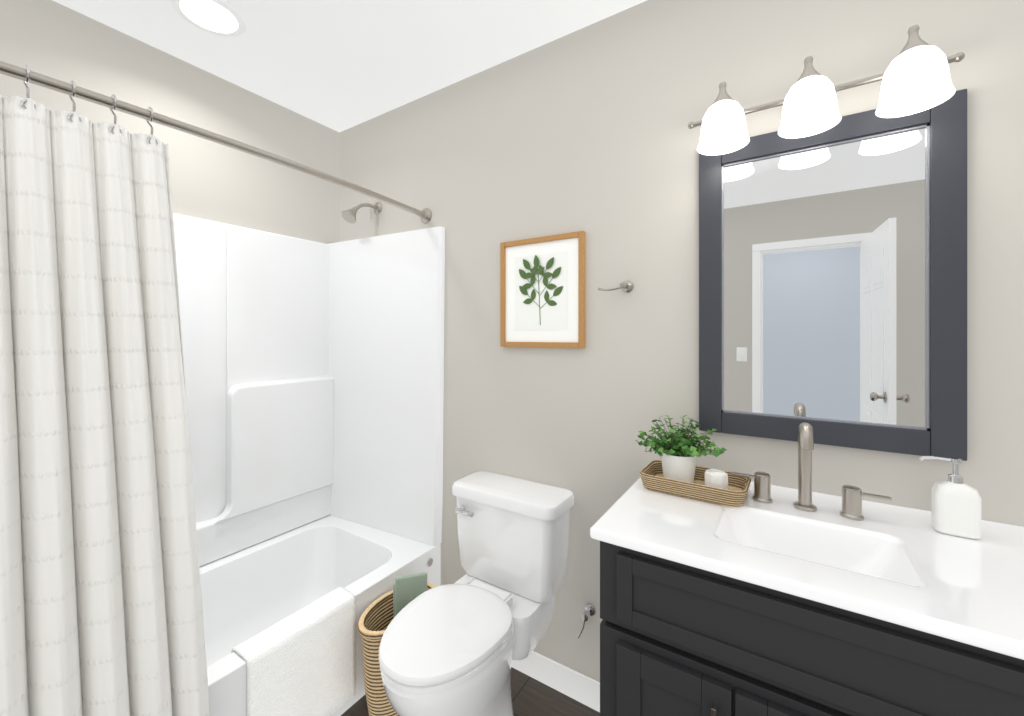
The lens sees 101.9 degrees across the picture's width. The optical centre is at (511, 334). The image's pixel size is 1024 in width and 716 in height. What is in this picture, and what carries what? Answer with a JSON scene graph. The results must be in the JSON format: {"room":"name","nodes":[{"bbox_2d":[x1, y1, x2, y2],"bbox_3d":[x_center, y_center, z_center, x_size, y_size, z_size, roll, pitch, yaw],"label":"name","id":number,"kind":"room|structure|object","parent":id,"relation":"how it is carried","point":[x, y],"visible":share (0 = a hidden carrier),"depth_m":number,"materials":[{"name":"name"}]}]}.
{"room":"bathroom","nodes":[
{"label":"bathroom","id":0,"kind":"room"},
{"bbox_2d":[0,0,338,243],"bbox_3d":[-2.101,0.107,0.585,0.100,2.440,4.300,0,0,33],"label":"wall","id":1,"kind":"structure","parent":0,"point":[213,181],"depth_m":1.72,"materials":[{"name":"grey paint"}]},
{"bbox_2d":[53,0,646,132],"bbox_3d":[-0.630,-1.163,-0.363,3.600,0.100,4.300,0,0,33],"label":"ceiling","id":2,"kind":"structure","parent":0,"point":[339,66],"depth_m":1.57,"materials":[{"name":"white paint"}]},
{"bbox_2d":[171,0,245,36],"bbox_3d":[-1.048,-1.109,1.439,0.210,0.008,0.210,0,0,33],"label":"recessed light","id":3,"kind":"object","parent":2,"relation":"in","point":[220,17],"visible":1,"depth_m":1.44,"materials":[{"name":"white"}]},
{"bbox_2d":[341,667,599,715],"bbox_3d":[-0.630,1.377,-0.363,3.600,0.100,4.300,0,0,33],"label":"floor","id":4,"kind":"structure","parent":0,"point":[531,696],"depth_m":1.50,"materials":[{"name":"brown wood"}]},
{"bbox_2d":[173,202,444,715],"bbox_3d":[-1.033,0.325,1.432,0.770,2.004,1.518,0,0,33],"label":"bathtub","id":5,"kind":"object","parent":4,"relation":"on","point":[314,377],"visible":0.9,"depth_m":1.89,"materials":[{"name":"white plastic"}]},
{"bbox_2d":[230,587,355,715],"bbox_3d":[-0.708,1.103,1.365,0.132,0.358,0.356,0,0,33],"label":"towel","id":6,"kind":"object","parent":5,"relation":"on","point":[300,662],"visible":0.98,"depth_m":1.33,"materials":[{"name":"white fabric"}]},
{"bbox_2d":[358,572,434,715],"bbox_3d":[-0.411,1.104,1.524,0.211,0.438,0.331,0,0,33],"label":"wicker basket","id":7,"kind":"object","parent":4,"relation":"on","point":[379,614],"visible":0.46,"depth_m":1.48,"materials":[{"name":"brown wicker"}]},
{"bbox_2d":[393,572,427,675],"bbox_3d":[-0.385,1.081,1.562,0.138,0.393,0.131,0,0,33],"label":"towel","id":8,"kind":"object","parent":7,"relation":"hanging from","point":[406,588],"depth_m":1.53,"materials":[{"name":"green fabric"}]},
{"bbox_2d":[379,471,573,715],"bbox_3d":[-0.128,0.944,1.344,0.444,0.766,0.667,0,0,33],"label":"toilet","id":9,"kind":"object","parent":4,"relation":"on","point":[456,648],"visible":1,"depth_m":1.34,"materials":[{"name":"white ceramic"}]},
{"bbox_2d":[590,423,1023,715],"bbox_3d":[0.706,0.769,0.886,0.939,1.116,0.548,0,0,33],"label":"bathroom vanity","id":10,"kind":"object","parent":4,"relation":"on","point":[767,598],"visible":0.98,"depth_m":0.79,"materials":[{"name":"grey paint"}]},
{"bbox_2d":[640,460,750,506],"bbox_3d":[0.500,0.403,1.140,0.268,0.044,0.172,0,0,33],"label":"wicker tray","id":11,"kind":"object","parent":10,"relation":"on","point":[654,479],"visible":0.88,"depth_m":1.10,"materials":[{"name":"beige wicker"}]},
{"bbox_2d":[635,415,726,482],"bbox_3d":[0.482,0.320,1.183,0.245,0.192,0.209,0,0,33],"label":"potted plant","id":12,"kind":"object","parent":11,"relation":"on","point":[680,452],"visible":0.96,"depth_m":1.15,"materials":[{"name":"green plant"}]},
{"bbox_2d":[705,469,727,489],"bbox_3d":[0.540,0.387,1.096,0.055,0.057,0.056,0,0,33],"label":"candle","id":13,"kind":"object","parent":11,"relation":"on","point":[717,478],"visible":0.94,"depth_m":1.08,"materials":[{"name":"white wax"}]},
{"bbox_2d":[731,423,891,520],"bbox_3d":[0.708,0.319,1.000,0.320,0.215,0.106,0,0,33],"label":"faucet","id":14,"kind":"object","parent":10,"relation":"on","point":[760,503],"depth_m":1.01,"materials":[{"name":"silver metal"}]},
{"bbox_2d":[918,456,981,538],"bbox_3d":[0.946,0.345,0.900,0.094,0.162,0.048,0,0,33],"label":"soap dispenser","id":15,"kind":"object","parent":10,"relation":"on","point":[956,505],"visible":1,"depth_m":0.88,"materials":[{"name":"white ceramic"}]},
{"bbox_2d":[339,0,1023,681],"bbox_3d":[0.550,0.107,1.375,3.500,2.440,0.100,0,0,33],"label":"wall","id":16,"kind":"structure","parent":0,"point":[591,134],"depth_m":1.41,"materials":[{"name":"grey paint"}]},
{"bbox_2d":[500,231,584,347],"bbox_3d":[0.109,-0.163,1.587,0.360,0.420,0.020,0,0,33],"label":"picture frame","id":17,"kind":"object","parent":16,"relation":"attached to","point":[542,291],"visible":1,"depth_m":1.58,"materials":[{"name":"brown wood"}]},
{"bbox_2d":[511,651,599,711],"bbox_3d":[0.813,1.278,1.138,2.600,0.098,0.013,0,0,33],"label":"baseboard","id":18,"kind":"structure","parent":16,"relation":"attached to","point":[575,685],"depth_m":1.54,"materials":[{"name":"white wood"}]},
{"bbox_2d":[577,604,594,638],"bbox_3d":[0.263,1.014,1.466,0.045,0.098,0.058,0,0,33],"label":"supply valve","id":19,"kind":"object","parent":16,"relation":"attached to","point":[588,612],"visible":1,"depth_m":1.46,"materials":[{"name":"silver metal"}]},
{"bbox_2d":[598,281,633,291],"bbox_3d":[0.349,-0.165,1.409,0.110,0.040,0.061,0,0,33],"label":"towel hook","id":20,"kind":"object","parent":16,"relation":"attached to","point":[626,286],"visible":0.98,"depth_m":1.40,"materials":[{"name":"silver metal"}]},
{"bbox_2d":[688,25,964,155],"bbox_3d":[0.758,-0.608,1.065,0.590,0.174,0.196,0,0,33],"label":"sconce","id":21,"kind":"object","parent":16,"relation":"attached to","point":[915,77],"visible":1,"depth_m":0.99,"materials":[{"name":"white glass"}]},
{"bbox_2d":[699,89,966,460],"bbox_3d":[0.821,-0.140,1.127,0.575,0.866,0.022,0,0,33],"label":"mirror","id":22,"kind":"object","parent":16,"relation":"attached to","point":[832,286],"visible":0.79,"depth_m":1.10,"materials":[{"name":"grey mirror"}]},
{"bbox_3d":[-1.441,0.107,0.723,0.860,2.440,0.105,0,0,33],"label":"wall","id":23,"kind":"structure","parent":0,"visible":0},
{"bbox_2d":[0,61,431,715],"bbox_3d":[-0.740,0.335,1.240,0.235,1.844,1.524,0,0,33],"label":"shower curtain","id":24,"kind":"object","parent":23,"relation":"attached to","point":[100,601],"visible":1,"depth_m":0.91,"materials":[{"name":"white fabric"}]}
]}

